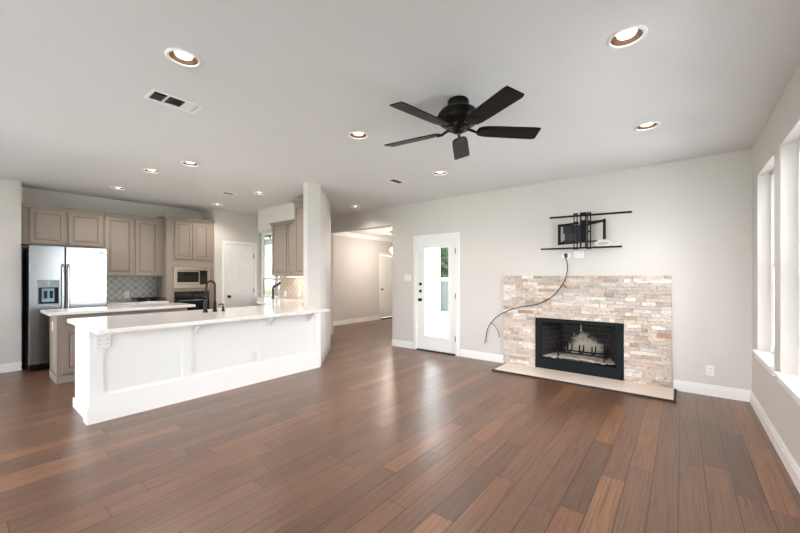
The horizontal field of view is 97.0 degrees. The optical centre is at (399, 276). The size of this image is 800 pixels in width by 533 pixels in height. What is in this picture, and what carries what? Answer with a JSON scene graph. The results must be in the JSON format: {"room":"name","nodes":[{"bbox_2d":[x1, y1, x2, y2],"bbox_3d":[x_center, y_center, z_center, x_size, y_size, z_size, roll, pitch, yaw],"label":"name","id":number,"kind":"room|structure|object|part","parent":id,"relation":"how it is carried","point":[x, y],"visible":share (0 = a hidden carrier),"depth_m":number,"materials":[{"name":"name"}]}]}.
{"room":"living room","nodes":[
{"label":"living room","id":0,"kind":"room"},
{"bbox_2d":[0,178,20,363],"bbox_3d":[-6.727,-0.010,4.073,0.600,2.740,3.200,0,0,38],"label":"wall","id":1,"kind":"structure","parent":0,"point":[10,190],"depth_m":5.05,"materials":[{"name":"beige paint"}]},
{"bbox_2d":[0,362,20,372],"bbox_3d":[-6.485,1.298,3.881,0.017,0.125,3.200,0,0,38],"label":"baseboard","id":2,"kind":"structure","parent":1,"relation":"attached to","point":[16,366],"depth_m":5.04,"materials":[{"name":"white paint"}]},
{"bbox_2d":[21,187,202,364],"bbox_3d":[-4.724,-0.010,6.952,0.150,2.740,3.800,0,0,38],"label":"wall","id":3,"kind":"structure","parent":0,"point":[28,195],"depth_m":6.08,"materials":[{"name":"beige paint"}]},
{"bbox_2d":[21,203,103,247],"bbox_3d":[-5.391,-0.777,5.668,0.404,0.595,0.950,0,0,38],"label":"upper cabinet","id":4,"kind":"object","parent":3,"relation":"attached to","point":[40,224],"visible":0.95,"depth_m":5.53,"materials":[{"name":"wood"}]},
{"bbox_3d":[-5.387,-0.757,5.419,0.019,0.515,0.395,0,0,38],"label":"door","id":5,"kind":"part","parent":4,"relation":"part of","materials":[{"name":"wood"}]},
{"bbox_3d":[-5.391,-1.050,5.668,0.404,0.050,0.950,0,0,38],"label":"crown","id":6,"kind":"part","parent":4,"relation":"part of","materials":[{"name":"wood"}]},
{"bbox_3d":[-5.113,-0.757,5.763,0.019,0.515,0.415,0,0,38],"label":"door","id":7,"kind":"part","parent":4,"relation":"part of","materials":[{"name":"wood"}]},
{"bbox_2d":[107,276,156,301],"bbox_3d":[-4.985,0.220,6.494,0.012,0.458,0.898,0,0,38],"label":"backsplash","id":8,"kind":"structure","parent":3,"relation":"attached to","point":[137,286],"depth_m":6.52,"materials":[{"name":"grey tile"}]},
{"bbox_2d":[124,291,128,297],"bbox_3d":[-4.992,0.330,6.468,0.009,0.118,0.075,0,0,38],"label":"wall outlet","id":9,"kind":"object","parent":8,"relation":"attached to","point":[126,293],"visible":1,"depth_m":6.46,"materials":[{"name":"white plastic"}]},
{"bbox_2d":[104,212,163,275],"bbox_3d":[-4.822,-0.542,6.382,0.404,1.065,0.870,0,0,38],"label":"upper cabinet","id":10,"kind":"object","parent":3,"relation":"attached to","point":[133,244],"visible":0.94,"depth_m":6.25,"materials":[{"name":"wood"}]},
{"bbox_3d":[-4.838,-0.517,6.110,0.019,0.985,0.390,0,0,38],"label":"door","id":11,"kind":"part","parent":10,"relation":"part of","materials":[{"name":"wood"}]},
{"bbox_3d":[-4.822,-1.050,6.382,0.404,0.050,0.870,0,0,38],"label":"crown","id":12,"kind":"part","parent":10,"relation":"part of","materials":[{"name":"wood"}]},
{"bbox_3d":[-4.586,-0.517,6.427,0.019,0.985,0.360,0,0,38],"label":"door","id":13,"kind":"part","parent":10,"relation":"part of","materials":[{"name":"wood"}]},
{"bbox_2d":[203,209,258,307],"bbox_3d":[-3.671,-0.010,7.731,0.530,2.740,0.970,0,0,38],"label":"wall","id":14,"kind":"structure","parent":0,"point":[229,225],"depth_m":7.42,"materials":[{"name":"beige paint"}]},
{"bbox_2d":[222,240,256,307],"bbox_3d":[-3.417,0.307,7.586,0.099,2.105,0.750,0,0,38],"label":"door","id":15,"kind":"structure","parent":14,"relation":"in","point":[239,261],"depth_m":7.58,"materials":[{"name":"white paint"}]},
{"bbox_2d":[259,231,279,297],"bbox_3d":[-2.512,-0.010,7.524,2.900,2.740,0.150,0,0,38],"label":"wall","id":16,"kind":"structure","parent":0,"point":[260,232],"depth_m":8.01,"materials":[{"name":"beige paint"}]},
{"bbox_2d":[261,232,278,297],"bbox_3d":[-2.804,-0.255,7.801,0.840,1.430,0.075,0,0,38],"label":"window","id":17,"kind":"structure","parent":16,"relation":"in","point":[267,279],"depth_m":7.95,"materials":[{"name":"white paint"}]},
{"bbox_3d":[-2.792,-0.440,7.815,0.800,1.020,0.028,0,0,38],"label":"sash","id":18,"kind":"part","parent":17,"relation":"part of","materials":[{"name":"white paint"}]},
{"bbox_3d":[-2.811,0.235,7.792,0.800,0.410,0.028,0,0,38],"label":"sash","id":19,"kind":"part","parent":17,"relation":"part of","materials":[{"name":"white paint"}]},
{"bbox_3d":[-2.811,0.235,7.792,0.760,0.370,0.006,0,0,38],"label":"pane","id":20,"kind":"part","parent":17,"relation":"part of","materials":[{"name":"clear glass"}]},
{"bbox_3d":[-2.792,-0.440,7.815,0.760,0.980,0.006,0,0,38],"label":"pane","id":21,"kind":"part","parent":17,"relation":"part of","materials":[{"name":"clear glass"}]},
{"bbox_2d":[258,202,294,232],"bbox_3d":[-2.065,-1.159,6.849,1.960,0.439,0.349,0,0,38],"label":"soffit","id":22,"kind":"object","parent":16,"relation":"attached to","point":[283,212],"depth_m":6.96,"materials":[{"name":"beige paint"}]},
{"bbox_2d":[269,219,294,275],"bbox_3d":[-2.159,-0.535,6.900,0.790,1.046,0.385,0,0,38],"label":"upper cabinet","id":23,"kind":"object","parent":16,"relation":"attached to","point":[282,231],"visible":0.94,"depth_m":6.75,"materials":[{"name":"wood"}]},
{"bbox_3d":[-2.338,-0.535,6.855,0.475,1.020,0.019,0,0,38],"label":"door","id":24,"kind":"part","parent":23,"relation":"part of","materials":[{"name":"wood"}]},
{"bbox_3d":[-2.267,-1.025,6.764,0.790,0.050,0.036,0,0,38],"label":"crown","id":25,"kind":"part","parent":23,"relation":"part of","materials":[{"name":"wood"}]},
{"bbox_3d":[-2.041,-0.535,6.619,0.235,1.020,0.019,0,0,38],"label":"door","id":26,"kind":"part","parent":23,"relation":"part of","materials":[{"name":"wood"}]},
{"bbox_2d":[280,276,302,298],"bbox_3d":[-1.964,0.219,6.985,1.430,0.456,0.012,0,0,38],"label":"backsplash","id":27,"kind":"structure","parent":16,"relation":"attached to","point":[291,285],"depth_m":7.16,"materials":[{"name":"beige tile"}]},
{"bbox_2d":[291,198,302,275],"bbox_3d":[-1.643,-0.662,6.324,0.725,1.300,0.628,0,0,38],"label":"upper cabinet","id":28,"kind":"object","parent":16,"relation":"attached to","point":[298,208],"visible":0.47,"depth_m":6.03,"materials":[{"name":"wood"}]},
{"bbox_3d":[-1.593,-1.276,6.144,0.423,0.072,0.408,0,0,38],"label":"crown","id":29,"kind":"part","parent":28,"relation":"part of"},
{"bbox_3d":[-1.680,-0.625,6.000,0.340,1.190,0.019,0,0,38],"label":"door","id":30,"kind":"part","parent":28,"relation":"part of","materials":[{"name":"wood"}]},
{"bbox_2d":[303,182,330,364],"bbox_3d":[-1.308,-0.010,5.922,0.222,2.740,1.537,0,0,0],"label":"wall","id":31,"kind":"structure","parent":0,"point":[316,205],"depth_m":5.31,"materials":[{"name":"beige paint"}]},
{"bbox_2d":[321,345,330,363],"bbox_3d":[-1.264,1.298,6.013,0.017,0.125,1.357,0,0,-5],"label":"baseboard","id":32,"kind":"structure","parent":31,"relation":"attached to","point":[329,348],"depth_m":5.93,"materials":[{"name":"white paint"}]},
{"bbox_2d":[333,235,391,320],"bbox_3d":[-1.101,-0.010,10.760,0.120,2.740,4.730,0,0,38],"label":"wall","id":33,"kind":"structure","parent":0,"point":[355,260],"depth_m":10.44,"materials":[{"name":"beige paint"}]},
{"bbox_2d":[333,316,378,325],"bbox_3d":[-1.032,1.298,10.737,0.017,0.125,4.480,0,0,38],"label":"baseboard","id":34,"kind":"structure","parent":33,"relation":"attached to","point":[349,321],"depth_m":10.38,"materials":[{"name":"white paint"}]},
{"bbox_2d":[333,232,391,241],"bbox_3d":[-1.006,-1.200,10.715,0.085,0.120,4.480,0,0,38],"label":"trim","id":35,"kind":"structure","parent":33,"relation":"attached to","point":[346,234],"depth_m":10.61,"materials":[{"name":"white paint"}]},
{"bbox_2d":[379,253,391,318],"bbox_3d":[-0.384,0.302,11.614,0.180,2.115,0.970,0,0,38],"label":"door","id":36,"kind":"structure","parent":33,"relation":"in","point":[385,262],"depth_m":11.49,"materials":[{"name":"white paint"}]},
{"bbox_2d":[348,227,391,237],"bbox_3d":[0.190,-1.330,9.829,3.300,0.140,4.580,0,0,38],"label":"ceiling","id":37,"kind":"structure","parent":0,"point":[385,231],"depth_m":10.14,"materials":[{"name":"paint"}]},
{"bbox_2d":[0,0,799,215],"bbox_3d":[-2.014,-1.450,3.372,8.850,0.140,8.270,0,0,38],"label":"ceiling","id":38,"kind":"structure","parent":0,"point":[281,86],"depth_m":2.63,"materials":[{"name":"paint"}]},
{"bbox_2d":[110,186,125,189],"bbox_3d":[-4.401,-1.419,5.519,0.204,0.097,0.204,0,0,38],"label":"recessed light","id":39,"kind":"object","parent":38,"relation":"in","point":[112,187],"visible":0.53,"depth_m":5.54,"materials":[{"name":"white metal"}]},
{"bbox_2d":[142,169,160,173],"bbox_3d":[-3.246,-1.419,4.626,0.204,0.097,0.204,0,0,38],"label":"recessed light","id":40,"kind":"object","parent":38,"relation":"in","point":[145,170],"visible":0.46,"depth_m":4.65,"materials":[{"name":"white metal"}]},
{"bbox_2d":[144,88,203,113],"bbox_3d":[-1.781,-1.405,2.797,0.200,0.058,0.360,0,0,38],"label":"ceiling vent","id":41,"kind":"object","parent":38,"relation":"in","point":[183,104],"visible":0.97,"depth_m":2.80,"materials":[{"name":"metal"}]},
{"bbox_2d":[164,48,201,67],"bbox_3d":[-1.365,-1.419,2.236,0.204,0.097,0.204,0,0,38],"label":"recessed light","id":42,"kind":"object","parent":38,"relation":"in","point":[182,57],"visible":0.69,"depth_m":2.25,"materials":[{"name":"white paint"}]},
{"bbox_2d":[180,161,199,166],"bbox_3d":[-2.564,-1.419,4.327,0.204,0.097,0.204,0,0,38],"label":"recessed light","id":43,"kind":"object","parent":38,"relation":"in","point":[187,163],"visible":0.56,"depth_m":4.34,"materials":[{"name":"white metal"}]},
{"bbox_2d":[221,192,235,195],"bbox_3d":[-2.856,-1.405,5.888,0.160,0.058,0.220,0,0,38],"label":"ceiling vent","id":44,"kind":"object","parent":38,"relation":"in","point":[226,193],"visible":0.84,"depth_m":5.87,"materials":[{"name":"metal"}]},
{"bbox_2d":[348,131,368,139],"bbox_3d":[-0.408,-1.419,3.455,0.204,0.097,0.204,0,0,38],"label":"recessed light","id":45,"kind":"object","parent":38,"relation":"in","point":[359,135],"visible":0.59,"depth_m":3.48,"materials":[{"name":"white metal"}]},
{"bbox_2d":[386,178,405,183],"bbox_3d":[-0.058,-1.405,5.132,0.160,0.058,0.280,0,0,38],"label":"ceiling vent","id":46,"kind":"object","parent":38,"relation":"in","point":[394,180],"visible":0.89,"depth_m":5.13,"materials":[{"name":"metal"}]},
{"bbox_2d":[433,171,447,175],"bbox_3d":[0.537,-1.419,4.723,0.204,0.097,0.204,0,0,38],"label":"recessed light","id":47,"kind":"object","parent":38,"relation":"in","point":[438,173],"visible":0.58,"depth_m":4.76,"materials":[{"name":"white metal"}]},
{"bbox_2d":[384,86,540,159],"bbox_3d":[0.425,-1.249,2.769,1.255,0.262,1.265,0,0,38],"label":"ceiling fan","id":48,"kind":"object","parent":38,"relation":"hanging from","point":[458,117],"visible":1,"depth_m":2.67,"materials":[{"name":"brown metal"}]},
{"bbox_3d":[0.111,-1.145,2.982,0.506,0.040,0.145,0,0,29],"label":"blade","id":49,"kind":"part","parent":48,"relation":"part of","materials":[{"name":"wood"}]},
{"bbox_3d":[0.152,-1.145,2.510,0.506,0.040,0.145,0,0,-43],"label":"blade","id":50,"kind":"part","parent":48,"relation":"part of","materials":[{"name":"wood"}]},
{"bbox_3d":[0.547,-1.145,3.167,0.145,0.040,0.506,0,0,11],"label":"blade","id":51,"kind":"part","parent":48,"relation":"part of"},
{"bbox_3d":[0.613,-1.145,2.403,0.145,0.040,0.506,0,0,-25],"label":"blade","id":52,"kind":"part","parent":48,"relation":"part of","materials":[{"name":"wood"}]},
{"bbox_3d":[0.858,-1.145,2.809,0.506,0.040,0.145,0,0,-7],"label":"blade","id":53,"kind":"part","parent":48,"relation":"part of","materials":[{"name":"wood"}]},
{"bbox_2d":[606,25,647,48],"bbox_3d":[1.306,-1.419,2.041,0.204,0.097,0.204,0,0,38],"label":"recessed light","id":54,"kind":"object","parent":38,"relation":"in","point":[627,36],"visible":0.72,"depth_m":2.05,"materials":[{"name":"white metal"}]},
{"bbox_2d":[634,121,660,130],"bbox_3d":[2.265,-1.419,3.246,0.204,0.097,0.204,0,0,38],"label":"recessed light","id":55,"kind":"object","parent":38,"relation":"in","point":[652,124],"visible":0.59,"depth_m":3.26,"materials":[{"name":"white metal"}]},
{"bbox_2d":[0,318,799,532],"bbox_3d":[-0.588,1.410,5.164,8.850,0.100,12.850,0,0,38],"label":"floor","id":56,"kind":"structure","parent":0,"point":[378,437],"depth_m":2.67,"materials":[{"name":"brown wood"}]},
{"bbox_2d":[23,245,106,370],"bbox_3d":[-5.224,0.455,5.545,0.780,1.810,0.870,0,0,38],"label":"refrigerator","id":57,"kind":"object","parent":56,"relation":"on","point":[54,277],"visible":0.65,"depth_m":5.23,"materials":[{"name":"silver metal"}]},
{"bbox_3d":[-5.158,0.405,5.174,0.075,1.710,0.372,0,0,38],"label":"freezer door","id":58,"kind":"part","parent":57,"relation":"part of","materials":[{"name":"silver metal"}]},
{"bbox_3d":[-5.115,0.233,5.155,0.014,0.365,0.230,0,0,38],"label":"dispenser panel","id":59,"kind":"part","parent":57,"relation":"part of","materials":[{"name":"grey plastic"}]},
{"bbox_3d":[-5.148,0.265,5.184,0.012,0.110,0.095,0,0,38],"label":"dispenser lever","id":60,"kind":"part","parent":57,"relation":"part of","materials":[{"name":"black plastic"}]},
{"bbox_3d":[-5.002,0.280,5.257,0.073,0.943,0.026,0,0,38],"label":"door handle","id":61,"kind":"part","parent":57,"relation":"part of","materials":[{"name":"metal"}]},
{"bbox_3d":[-4.963,0.280,5.305,0.073,0.943,0.026,0,0,38],"label":"door handle","id":62,"kind":"part","parent":57,"relation":"part of","materials":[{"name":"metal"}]},
{"bbox_3d":[-4.885,0.405,5.517,0.075,1.710,0.490,0,0,38],"label":"fridge door","id":63,"kind":"part","parent":57,"relation":"part of","materials":[{"name":"silver metal"}]},
{"bbox_2d":[49,307,187,383],"bbox_3d":[-4.060,0.924,5.213,0.545,0.872,1.515,0,0,38],"label":"kitchen island","id":64,"kind":"object","parent":56,"relation":"on","point":[62,337],"visible":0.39,"depth_m":4.56,"materials":[{"name":"wood"}]},
{"bbox_3d":[-4.147,0.960,4.682,0.019,0.560,0.465,0,0,38],"label":"door","id":65,"kind":"part","parent":64,"relation":"part of","materials":[{"name":"wood"}]},
{"bbox_3d":[-4.147,0.585,4.682,0.019,0.150,0.465,0,0,38],"label":"drawer","id":66,"kind":"part","parent":64,"relation":"part of","materials":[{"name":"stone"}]},
{"bbox_2d":[40,303,195,315],"bbox_3d":[-4.059,0.468,5.219,0.670,0.039,1.685,0,0,38],"label":"island countertop","id":67,"kind":"structure","parent":64,"relation":"on","point":[86,310],"depth_m":4.96,"materials":[{"name":"white stone"}]},
{"bbox_3d":[-3.845,0.585,5.061,0.019,0.150,0.465,0,0,38],"label":"drawer","id":68,"kind":"part","parent":64,"relation":"part of","materials":[{"name":"wood"}]},
{"bbox_3d":[-3.541,0.585,5.443,0.019,0.150,0.470,0,0,38],"label":"drawer","id":69,"kind":"part","parent":64,"relation":"part of","materials":[{"name":"wood"}]},
{"bbox_2d":[156,215,214,308],"bbox_3d":[-4.241,0.120,6.985,0.564,2.480,0.903,0,0,38],"label":"tall cabinet","id":70,"kind":"object","parent":56,"relation":"on","point":[187,242],"visible":0.66,"depth_m":6.77,"materials":[{"name":"wood"}]},
{"bbox_3d":[-4.125,-0.685,6.749,0.019,0.690,0.297,0,0,38],"label":"door","id":71,"kind":"part","parent":70,"relation":"part of","materials":[{"name":"wood"}]},
{"bbox_3d":[-4.241,-1.090,6.985,0.564,0.060,0.903,0,0,38],"label":"crown","id":72,"kind":"part","parent":70,"relation":"part of","materials":[{"name":"wood"}]},
{"bbox_2d":[174,291,208,309],"bbox_3d":[-4.190,0.635,6.994,0.534,0.700,0.620,0,0,38],"label":"wall oven","id":73,"kind":"object","parent":70,"relation":"in","point":[189,297],"visible":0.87,"depth_m":6.86,"materials":[{"name":"black metal"}]},
{"bbox_3d":[-4.029,0.712,6.865,0.025,0.547,0.620,0,0,38],"label":"door","id":74,"kind":"part","parent":73,"relation":"part of","materials":[{"name":"black glass"}]},
{"bbox_3d":[-4.030,0.357,6.867,0.021,0.145,0.620,0,0,38],"label":"control panel","id":75,"kind":"part","parent":73,"relation":"part of","materials":[{"name":"black glass"}]},
{"bbox_3d":[-4.001,0.460,6.843,0.051,0.024,0.553,0,0,38],"label":"handle","id":76,"kind":"part","parent":73,"relation":"part of","materials":[{"name":"silver metal"}]},
{"bbox_2d":[174,267,209,287],"bbox_3d":[-4.184,0.022,6.989,0.451,0.395,0.640,0,0,38],"label":"microwave","id":77,"kind":"object","parent":70,"relation":"in","point":[184,277],"visible":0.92,"depth_m":6.84,"materials":[{"name":"silver metal"}]},
{"bbox_3d":[-4.085,0.022,6.819,0.027,0.271,0.413,0,0,38],"label":"door","id":78,"kind":"part","parent":77,"relation":"part of","materials":[{"name":"silver metal"}]},
{"bbox_3d":[-3.911,0.022,7.037,0.027,0.271,0.141,0,0,38],"label":"control panel","id":79,"kind":"part","parent":77,"relation":"part of","materials":[{"name":"black glass"}]},
{"bbox_3d":[-3.930,-0.685,6.994,0.019,0.690,0.297,0,0,38],"label":"door","id":80,"kind":"part","parent":70,"relation":"part of","materials":[{"name":"wood"}]},
{"bbox_2d":[73,313,320,424],"bbox_3d":[-2.236,0.924,4.442,0.970,0.872,2.671,0,0,38],"label":"half wall","id":81,"kind":"structure","parent":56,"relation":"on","point":[142,370],"depth_m":3.85,"materials":[{"name":"white paint"}]},
{"bbox_3d":[-3.186,1.315,3.526,0.604,0.090,0.016,0,0,38],"label":"baseboard","id":82,"kind":"part","parent":81,"relation":"part of","materials":[{"name":"white paint"}]},
{"bbox_2d":[95,335,110,348],"bbox_3d":[-2.781,0.615,3.318,0.009,0.118,0.120,0,0,38],"label":"wall outlet","id":83,"kind":"object","parent":81,"relation":"attached to","point":[101,342],"visible":1,"depth_m":3.31,"materials":[{"name":"white plastic"}]},
{"bbox_2d":[67,304,329,334],"bbox_3d":[-2.210,0.468,4.374,1.275,0.039,2.625,0,0,38],"label":"countertop","id":84,"kind":"structure","parent":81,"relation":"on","point":[147,321],"depth_m":3.87,"materials":[{"name":"white stone"}]},
{"bbox_2d":[202,300,207,312],"bbox_3d":[-2.413,0.366,4.404,0.104,0.164,0.064,0,0,38],"label":"soap dispenser","id":85,"kind":"object","parent":84,"relation":"on","point":[205,310],"visible":1,"depth_m":4.40,"materials":[{"name":"black metal"}]},
{"bbox_2d":[203,280,217,311],"bbox_3d":[-2.392,0.247,4.462,0.060,0.402,0.174,0,0,38],"label":"kitchen faucet","id":86,"kind":"object","parent":84,"relation":"on","point":[212,281],"visible":1,"depth_m":4.49,"materials":[{"name":"black metal"}]},
{"bbox_3d":[-2.390,0.182,4.465,0.025,0.272,0.132,0,0,38],"label":"spout","id":87,"kind":"part","parent":86,"relation":"part of","materials":[{"name":"black metal"}]},
{"bbox_3d":[-2.079,1.286,4.317,0.141,0.149,2.671,0,0,38],"label":"baseboard","id":88,"kind":"part","parent":81,"relation":"part of","materials":[{"name":"white paint"}]},
{"bbox_2d":[252,352,256,361],"bbox_3d":[-1.852,1.025,4.508,0.009,0.118,0.075,0,0,38],"label":"wall outlet","id":89,"kind":"object","parent":81,"relation":"attached to","point":[254,354],"visible":1,"depth_m":4.50,"materials":[{"name":"white plastic"}]},
{"bbox_2d":[492,276,676,402],"bbox_3d":[2.462,0.675,4.881,2.134,1.371,1.055,0,0,38],"label":"fireplace","id":90,"kind":"object","parent":56,"relation":"on","point":[638,362],"depth_m":4.78,"materials":[{"name":"stone"}]},
{"bbox_3d":[2.425,1.252,4.870,1.052,0.115,0.008,0,0,38],"label":"panel","id":91,"kind":"part","parent":90,"relation":"part of","materials":[{"name":"black metal"}]},
{"bbox_3d":[2.437,0.970,4.885,1.104,0.728,0.030,0,0,38],"label":"metal frame","id":92,"kind":"part","parent":90,"relation":"part of","materials":[{"name":"metal"}]},
{"bbox_3d":[2.592,1.062,5.049,0.629,0.205,0.287,0,0,38],"label":"fireplace grate","id":93,"kind":"part","parent":90,"relation":"part of","materials":[{"name":"metal"}]},
{"bbox_3d":[-2.398,0.924,6.720,2.680,0.872,0.964,0,0,39],"label":"base cabinet","id":94,"kind":"object","parent":56,"relation":"on","visible":0},
{"bbox_2d":[256,297,302,304],"bbox_3d":[-2.393,0.468,6.694,2.720,0.039,0.998,0,0,38],"label":"countertop","id":95,"kind":"structure","parent":94,"relation":"on","point":[260,300],"depth_m":6.34,"materials":[{"name":"white stone"}]},
{"bbox_2d":[272,282,280,297],"bbox_3d":[-2.485,0.276,7.113,0.063,0.344,0.405,0,0,-41],"label":"sink faucet","id":96,"kind":"object","parent":95,"relation":"on","point":[278,283],"visible":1,"depth_m":7.22,"materials":[{"name":"black metal"}]},
{"bbox_3d":[-4.747,0.924,6.304,0.619,0.872,0.898,0,0,39],"label":"base cabinet","id":97,"kind":"object","parent":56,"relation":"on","visible":0},
{"bbox_2d":[107,301,168,305],"bbox_3d":[-4.739,0.469,6.298,0.639,0.037,0.898,0,0,38],"label":"countertop","id":98,"kind":"structure","parent":97,"relation":"on","point":[119,303],"depth_m":6.13,"materials":[{"name":"white stone"}]},
{"bbox_2d":[131,297,166,301],"bbox_3d":[-4.596,0.418,6.479,0.500,0.061,0.420,0,0,38],"label":"gas cooktop","id":99,"kind":"object","parent":98,"relation":"in","point":[140,299],"visible":1,"depth_m":6.42,"materials":[{"name":"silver metal"}]},
{"bbox_2d":[131,299,166,301],"bbox_3d":[-4.596,0.442,6.479,0.500,0.014,0.420,0,0,38],"label":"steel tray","id":100,"kind":"object","parent":99,"relation":"on","point":[139,300],"depth_m":6.42,"materials":[{"name":"silver metal"}]},
{"bbox_2d":[331,149,751,390],"bbox_3d":[0.715,-0.010,6.389,8.365,2.740,0.150,0,0,38],"label":"wall","id":101,"kind":"structure","parent":0,"point":[690,220],"depth_m":4.54,"materials":[{"name":"beige paint"}]},
{"bbox_2d":[404,275,410,280],"bbox_3d":[0.146,0.025,6.738,0.170,0.118,0.010,0,0,38],"label":"light switch","id":102,"kind":"object","parent":101,"relation":"attached to","point":[406,277],"visible":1,"depth_m":6.74,"materials":[{"name":"white plastic"}]},
{"bbox_2d":[414,232,459,355],"bbox_3d":[0.670,0.300,6.386,0.968,2.120,0.190,0,0,38],"label":"door","id":103,"kind":"structure","parent":101,"relation":"in","point":[450,345],"depth_m":6.32,"materials":[{"name":"white paint"}]},
{"bbox_3d":[0.650,0.285,6.355,0.565,1.660,0.008,0,0,38],"label":"glass moulding","id":104,"kind":"part","parent":103,"relation":"part of","materials":[{"name":"white paint"}]},
{"bbox_2d":[562,253,570,257],"bbox_3d":[2.343,-0.295,4.994,0.118,0.075,0.006,0,0,38],"label":"cable plate","id":105,"kind":"object","parent":101,"relation":"attached to","point":[568,255],"visible":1,"depth_m":4.99,"materials":[{"name":"white plastic"}]},
{"bbox_2d":[484,254,567,342],"bbox_3d":[1.853,0.380,5.327,1.270,1.396,0.086,0,0,38],"label":"cable","id":106,"kind":"object","parent":105,"relation":"hanging from","point":[564,254],"visible":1,"depth_m":5.21,"materials":[{"name":"black plastic"}]},
{"bbox_2d":[392,339,750,401],"bbox_3d":[1.824,1.298,5.400,5.058,0.125,0.017,0,0,38],"label":"baseboard","id":107,"kind":"structure","parent":101,"relation":"attached to","point":[684,386],"depth_m":4.14,"materials":[{"name":"white paint"}]},
{"bbox_2d":[574,251,583,257],"bbox_3d":[2.471,-0.303,4.890,0.120,0.100,0.009,0,0,38],"label":"wall outlet","id":108,"kind":"object","parent":101,"relation":"attached to","point":[577,254],"visible":1,"depth_m":4.89,"materials":[{"name":"white plastic"}]},
{"bbox_2d":[541,211,631,249],"bbox_3d":[2.482,-0.603,4.763,1.067,0.495,0.254,0,0,32],"label":"mount","id":109,"kind":"object","parent":101,"relation":"attached to","point":[574,234],"depth_m":4.71,"materials":[{"name":"black metal"}]},
{"bbox_3d":[2.340,-0.584,4.884,0.120,0.287,0.288,0,0,-38],"label":"swing arm","id":110,"kind":"part","parent":109,"relation":"part of","materials":[{"name":"black metal"}]},
{"bbox_3d":[2.401,-0.600,4.913,0.240,0.240,0.060,0,0,38],"label":"wall plate","id":111,"kind":"part","parent":109,"relation":"part of","materials":[{"name":"black plastic"}]},
{"bbox_3d":[2.388,-0.380,4.711,0.960,0.022,0.030,0,0,29],"label":"rail","id":112,"kind":"part","parent":109,"relation":"part of","materials":[{"name":"black metal"}]},
{"bbox_3d":[2.483,-0.808,4.657,0.954,0.022,0.030,0,0,29],"label":"rail","id":113,"kind":"part","parent":109,"relation":"part of","materials":[{"name":"black metal"}]},
{"bbox_3d":[2.551,-0.604,4.701,0.129,0.303,0.304,0,0,-42],"label":"swing arm","id":114,"kind":"part","parent":109,"relation":"part of","materials":[{"name":"black metal"}]},
{"bbox_2d":[594,239,618,245],"bbox_3d":[2.672,-0.432,4.583,0.286,0.108,0.086,0,0,38],"label":"bundle","id":115,"kind":"object","parent":109,"relation":"on","point":[601,240],"visible":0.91,"depth_m":4.57,"materials":[{"name":"white plastic"}]},
{"bbox_2d":[706,365,713,375],"bbox_3d":[3.539,1.075,4.041,0.075,0.118,0.009,0,0,38],"label":"wall outlet","id":116,"kind":"object","parent":101,"relation":"attached to","point":[709,369],"visible":1,"depth_m":4.04,"materials":[{"name":"white plastic"}]},
{"bbox_2d":[752,62,799,467],"bbox_3d":[1.394,-0.010,0.661,0.170,2.740,8.270,0,0,38],"label":"wall","id":117,"kind":"structure","parent":0,"point":[775,148],"depth_m":2.78,"materials":[{"name":"beige paint"}]},
{"bbox_2d":[752,170,774,376],"bbox_3d":[3.375,-0.098,3.183,0.200,1.825,0.903,0,0,38],"label":"window","id":118,"kind":"structure","parent":117,"relation":"in","point":[766,358],"depth_m":3.46,"materials":[{"name":"white paint"}]},
{"bbox_3d":[3.345,0.776,3.206,0.125,0.077,0.903,0,0,38],"label":"sill","id":119,"kind":"part","parent":118,"relation":"part of","materials":[{"name":"white paint"}]},
{"bbox_3d":[3.415,0.297,3.151,0.028,0.855,0.753,0,0,38],"label":"sash","id":120,"kind":"part","parent":118,"relation":"part of","materials":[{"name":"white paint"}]},
{"bbox_2d":[750,391,799,493],"bbox_3d":[1.316,1.298,0.712,0.017,0.125,7.953,0,0,38],"label":"baseboard","id":121,"kind":"structure","parent":117,"relation":"attached to","point":[791,466],"depth_m":2.72,"materials":[{"name":"white paint"}]},
{"bbox_2d":[773,140,799,405],"bbox_3d":[2.720,-0.098,2.360,0.200,1.825,0.900,0,0,38],"label":"window","id":122,"kind":"structure","parent":117,"relation":"in","point":[790,383],"depth_m":2.64,"materials":[{"name":"white paint"}]},
{"bbox_3d":[2.691,0.776,2.383,0.125,0.077,0.900,0,0,38],"label":"sill","id":123,"kind":"part","parent":122,"relation":"part of","materials":[{"name":"white paint"}]},
{"bbox_3d":[0.190,-0.010,9.829,3.300,2.740,4.580,0,0,39],"label":"wall","id":124,"kind":"structure","parent":0,"visible":0},
{"bbox_2d":[426,248,433,335],"bbox_3d":[0.408,0.010,7.425,0.035,2.700,1.070,0,0,38],"label":"door glass","id":125,"kind":"object","parent":124,"relation":"attached to","point":[429,252],"visible":0.26,"depth_m":7.72,"materials":[{"name":"glass"}]},
{"bbox_2d":[433,248,439,336],"bbox_3d":[0.803,-0.020,7.884,0.120,2.840,0.140,0,0,38],"label":"trim","id":126,"kind":"structure","parent":124,"relation":"attached to","point":[436,266],"depth_m":7.83,"materials":[{"name":"white"}]},
{"label":"outside","id":127,"kind":"structure","parent":0,"visible":0},
{"bbox_3d":[0.000,1.685,0.000,80.000,0.150,80.000,0,0,39],"label":"ground","id":128,"kind":"structure","parent":127,"visible":0},
{"bbox_2d":[440,333,447,337],"bbox_3d":[-0.858,1.505,-0.276,17.000,0.210,16.500,0,0,38],"label":"patio","id":129,"kind":"structure","parent":128,"relation":"on","point":[441,334],"depth_m":8.40,"materials":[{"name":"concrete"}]},
{"bbox_2d":[440,278,447,333],"bbox_3d":[3.221,0.820,7.021,6.700,1.580,0.120,0,0,38],"label":"fence","id":130,"kind":"object","parent":128,"relation":"on","point":[443,281],"visible":0.02,"depth_m":8.69,"materials":[{"name":"white"}]},
{"bbox_2d":[440,247,447,277],"bbox_3d":[1.263,-0.101,9.194,0.992,3.428,1.010,0,0,38],"label":"tree","id":131,"kind":"object","parent":128,"relation":"on","point":[443,251],"visible":0.18,"depth_m":8.94,"materials":[{"name":"green plant"}]}
]}

